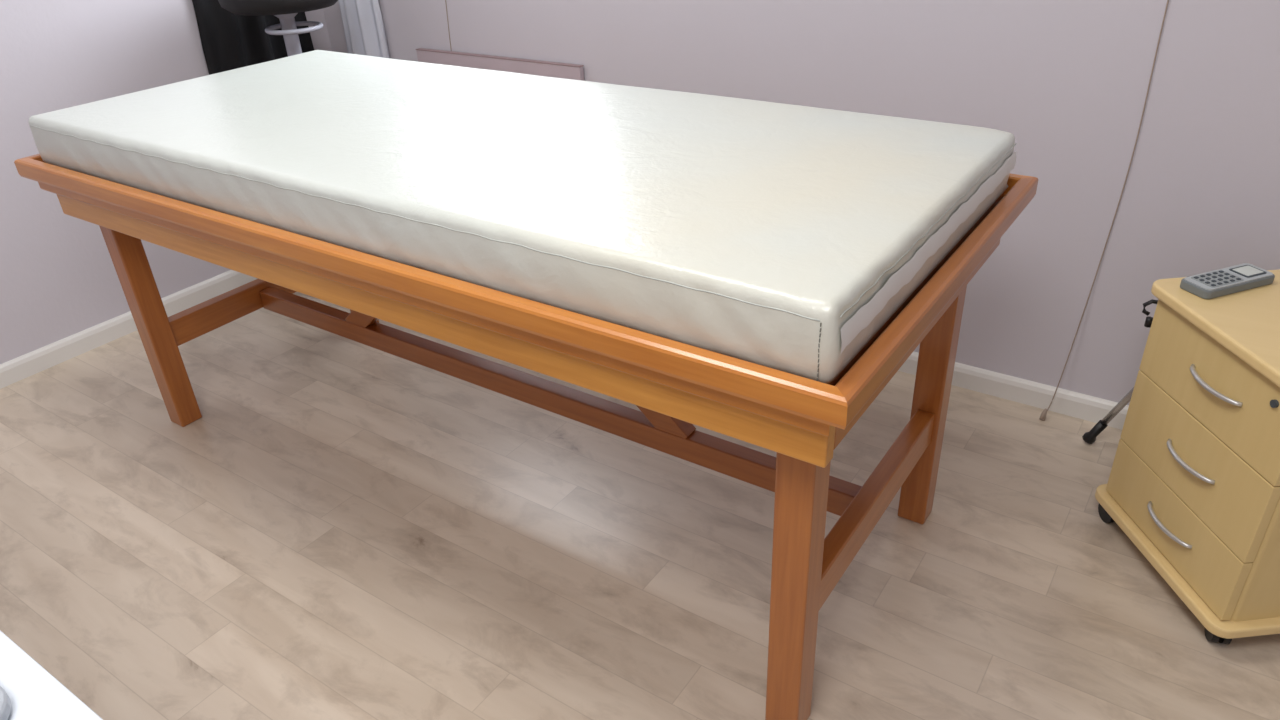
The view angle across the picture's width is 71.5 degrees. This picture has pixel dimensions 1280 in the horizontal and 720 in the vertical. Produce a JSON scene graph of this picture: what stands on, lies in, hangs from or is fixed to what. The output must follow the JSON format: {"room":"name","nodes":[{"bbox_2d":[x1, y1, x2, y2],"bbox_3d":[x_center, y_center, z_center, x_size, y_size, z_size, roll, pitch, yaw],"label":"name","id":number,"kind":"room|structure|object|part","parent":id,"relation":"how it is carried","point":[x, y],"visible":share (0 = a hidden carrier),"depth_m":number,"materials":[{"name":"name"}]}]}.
{"room":"examination room","nodes":[
{"label":"examination room","id":0,"kind":"room"},
{"bbox_2d":[0,0,331,363],"bbox_3d":[-2.228,-0.864,1.674,0.100,2.600,3.888,17,35,30],"label":"wall","id":1,"kind":"structure","parent":0,"point":[59,279],"depth_m":2.62,"materials":[{"name":"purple paint"}]},
{"bbox_2d":[0,270,257,388],"bbox_3d":[-2.127,0.247,2.279,0.014,0.064,3.688,17,35,30],"label":"baseboard","id":2,"kind":"structure","parent":1,"relation":"attached to","point":[12,371],"depth_m":2.81,"materials":[{"name":"white paint"}]},
{"bbox_3d":[-1.304,-1.672,2.641,0.049,0.025,0.012,17,35,30],"label":"coat hook","id":3,"kind":"object","parent":1,"relation":"attached to","visible":0},
{"bbox_2d":[192,0,313,74],"bbox_3d":[-1.251,-1.015,3.000,0.075,1.448,0.475,17,35,30],"label":"jacket","id":4,"kind":"object","parent":3,"relation":"hanging from","point":[229,41],"visible":0.18,"depth_m":2.91,"materials":[{"name":"fabric"}]},
{"bbox_2d":[0,280,1279,719],"bbox_3d":[-0.225,0.893,1.163,4.807,0.100,3.888,17,35,30],"label":"floor","id":5,"kind":"structure","parent":0,"point":[344,528],"depth_m":1.87,"materials":[{"name":"laminate"}]},
{"bbox_2d":[0,630,102,719],"bbox_3d":[-1.007,0.591,0.902,1.310,0.750,0.625,17,35,30],"label":"desk","id":6,"kind":"object","parent":5,"relation":"on","point":[33,692],"visible":1,"depth_m":0.69,"materials":[{"name":"laminate"}]},
{"bbox_2d":[0,686,10,719],"bbox_3d":[-0.553,0.258,0.669,0.175,0.020,0.095,17,35,30],"label":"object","id":7,"kind":"object","parent":6,"relation":"on","point":[5,703],"visible":1,"depth_m":0.66,"materials":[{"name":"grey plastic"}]},
{"bbox_2d":[218,0,337,297],"bbox_3d":[-1.068,-0.724,2.918,0.364,1.015,0.364,17,35,30],"label":"stool","id":8,"kind":"object","parent":5,"relation":"on","point":[285,10],"visible":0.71,"depth_m":2.61,"materials":[{"name":"grey plastic"}]},
{"bbox_3d":[-1.088,-1.118,2.690,0.364,0.104,0.364,17,35,30],"label":"seat","id":9,"kind":"part","parent":8,"relation":"part of","materials":[{"name":"black leather"}]},
{"bbox_2d":[416,48,583,80],"bbox_3d":[-0.443,-0.636,2.986,0.691,0.741,0.020,17,35,30],"label":"leaning board","id":10,"kind":"object","parent":5,"relation":"on","point":[471,60],"visible":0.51,"depth_m":2.78,"materials":[{"name":"wood"}]},
{"bbox_3d":[-0.458,-0.955,2.802,0.691,0.003,0.020,17,35,30],"label":"edge trim","id":11,"kind":"part","parent":10,"relation":"part of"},
{"bbox_2d":[14,154,1037,719],"bbox_3d":[-0.327,-0.071,1.997,1.992,0.744,0.879,17,35,30],"label":"frame","id":12,"kind":"object","parent":5,"relation":"on","point":[675,386],"visible":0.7,"depth_m":1.47,"materials":[{"name":"orange wood"}]},
{"bbox_3d":[-1.147,-0.618,2.313,0.044,0.044,0.879,17,35,30],"label":"rail","id":13,"kind":"part","parent":12,"relation":"part of","materials":[{"name":"orange wood"}]},
{"bbox_3d":[-1.245,-0.141,2.239,0.059,0.700,0.059,17,35,30],"label":"leg","id":14,"kind":"part","parent":12,"relation":"part of","materials":[{"name":"orange wood"}]},
{"bbox_3d":[-0.576,-0.193,1.528,1.992,0.044,0.044,17,35,30],"label":"rail","id":15,"kind":"part","parent":12,"relation":"part of","materials":[{"name":"orange wood"}]},
{"bbox_3d":[-0.560,-0.170,1.558,1.931,0.028,0.047,17,35,30],"label":"moulding","id":16,"kind":"part","parent":12,"relation":"part of","materials":[{"name":"orange wood"}]},
{"bbox_2d":[28,50,1016,383],"bbox_3d":[-0.343,-0.424,1.785,1.922,0.114,0.807,17,35,30],"label":"mattress","id":17,"kind":"object","parent":12,"relation":"on","point":[778,236],"visible":0.98,"depth_m":1.44,"materials":[{"name":"white leather"}]},
{"bbox_3d":[0.236,0.308,1.337,0.059,0.700,0.059,17,35,30],"label":"leg","id":18,"kind":"part","parent":12,"relation":"part of","materials":[{"name":"orange wood"}]},
{"bbox_3d":[0.589,0.035,1.779,0.059,0.700,0.059,17,35,30],"label":"leg","id":19,"kind":"part","parent":12,"relation":"part of","materials":[{"name":"orange wood"}]},
{"bbox_3d":[0.463,-0.130,1.332,0.044,0.044,0.879,17,35,30],"label":"rail","id":20,"kind":"part","parent":12,"relation":"part of","materials":[{"name":"orange wood"}]},
{"bbox_3d":[-0.108,-0.556,2.116,1.992,0.044,0.044,17,35,30],"label":"rail","id":21,"kind":"part","parent":12,"relation":"part of","materials":[{"name":"orange wood"}]},
{"bbox_2d":[1082,276,1188,443],"bbox_3d":[1.168,0.015,1.989,0.208,0.464,0.204,-19,34,-26],"label":"tripod stand","id":22,"kind":"object","parent":5,"relation":"on","point":[1089,437],"visible":0.3,"depth_m":2.06,"materials":[{"name":"metal"}]},
{"bbox_3d":[1.123,0.070,2.015,0.116,0.248,0.016,24,39,38],"label":"leg","id":23,"kind":"part","parent":22,"relation":"part of","materials":[{"name":"metal"}]},
{"bbox_3d":[1.109,-0.100,1.884,0.087,0.064,0.016,1,30,7],"label":"clamp lever","id":24,"kind":"part","parent":22,"relation":"part of","materials":[{"name":"black plastic"}]},
{"bbox_2d":[1095,269,1279,643],"bbox_3d":[1.208,0.173,1.632,0.476,0.555,0.419,-5,30,-3],"label":"drawer unit","id":25,"kind":"object","parent":5,"relation":"on","point":[1193,483],"visible":0.99,"depth_m":1.56,"materials":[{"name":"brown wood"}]},
{"bbox_3d":[0.990,0.312,1.675,0.025,0.011,0.133,-5,30,-3],"label":"handle","id":26,"kind":"part","parent":25,"relation":"part of","materials":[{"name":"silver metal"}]},
{"bbox_3d":[1.008,0.308,1.687,0.018,0.132,0.372,-5,30,-3],"label":"drawer","id":27,"kind":"part","parent":25,"relation":"part of","materials":[{"name":"yellow wood"}]},
{"bbox_3d":[1.219,0.359,1.740,0.472,0.021,0.418,-5,30,-3],"label":"board","id":28,"kind":"part","parent":25,"relation":"part of","materials":[{"name":"yellow wood"}]},
{"bbox_3d":[0.984,0.184,1.601,0.025,0.011,0.133,-5,30,-3],"label":"handle","id":29,"kind":"part","parent":25,"relation":"part of","materials":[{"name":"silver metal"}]},
{"bbox_3d":[1.001,0.180,1.613,0.018,0.160,0.372,-5,30,-3],"label":"drawer","id":30,"kind":"part","parent":25,"relation":"part of","materials":[{"name":"yellow wood"}]},
{"bbox_3d":[0.994,0.040,1.532,0.018,0.158,0.372,-5,30,-3],"label":"drawer","id":31,"kind":"part","parent":25,"relation":"part of","materials":[{"name":"yellow wood"}]},
{"bbox_3d":[0.977,0.044,1.520,0.025,0.011,0.133,-5,30,-3],"label":"handle","id":32,"kind":"part","parent":25,"relation":"part of","materials":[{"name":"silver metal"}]},
{"bbox_2d":[1180,263,1274,298],"bbox_3d":[1.069,-0.145,1.618,0.166,0.021,0.062,-13,31,-16],"label":"calculator","id":33,"kind":"object","parent":25,"relation":"on","point":[1246,276],"visible":1,"depth_m":1.60,"materials":[{"name":"grey plastic"}]},
{"bbox_3d":[1.112,-0.163,1.627,0.048,0.001,0.040,-13,31,-16],"label":"display frame","id":34,"kind":"part","parent":33,"relation":"part of","materials":[{"name":"grey plastic"}]},
{"bbox_2d":[323,0,1279,404],"bbox_3d":[0.780,-1.098,1.823,4.607,2.600,0.100,17,35,30],"label":"wall","id":35,"kind":"structure","parent":0,"point":[1069,79],"depth_m":2.06,"materials":[{"name":"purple paint"}]},
{"bbox_2d":[445,0,451,50],"bbox_3d":[-0.614,-1.029,2.902,0.017,0.520,0.003,17,35,30],"label":"wire","id":36,"kind":"object","parent":35,"relation":"attached to","point":[445,0],"visible":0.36,"depth_m":2.87,"materials":[{"name":"grey"}]},
{"bbox_2d":[898,351,1128,429],"bbox_3d":[0.802,0.024,2.416,4.607,0.064,0.014,17,35,30],"label":"baseboard","id":37,"kind":"structure","parent":35,"relation":"attached to","point":[1039,395],"depth_m":2.29,"materials":[{"name":"white paint"}]},
{"bbox_2d":[1039,0,1168,419],"bbox_3d":[0.998,-0.918,1.643,0.092,2.449,0.020,-11,31,-14],"label":"blind cord","id":38,"kind":"object","parent":35,"relation":"hanging from","point":[1043,414],"visible":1,"depth_m":1.99,"materials":[{"name":"grey fabric"}]},
{"bbox_3d":[1.014,0.137,2.235,0.013,0.030,0.016,17,35,30],"label":"cord","id":39,"kind":"part","parent":38,"relation":"part of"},
{"bbox_3d":[-0.990,-1.740,2.730,0.012,0.025,0.049,17,35,30],"label":"coat hook","id":40,"kind":"object","parent":35,"relation":"attached to","visible":0},
{"bbox_2d":[338,0,389,57],"bbox_3d":[-0.970,-1.082,3.092,0.242,1.448,0.060,17,35,30],"label":"gown","id":41,"kind":"object","parent":40,"relation":"hanging from","point":[364,31],"visible":0.27,"depth_m":3.05,"materials":[{"name":"fabric"}]}
]}

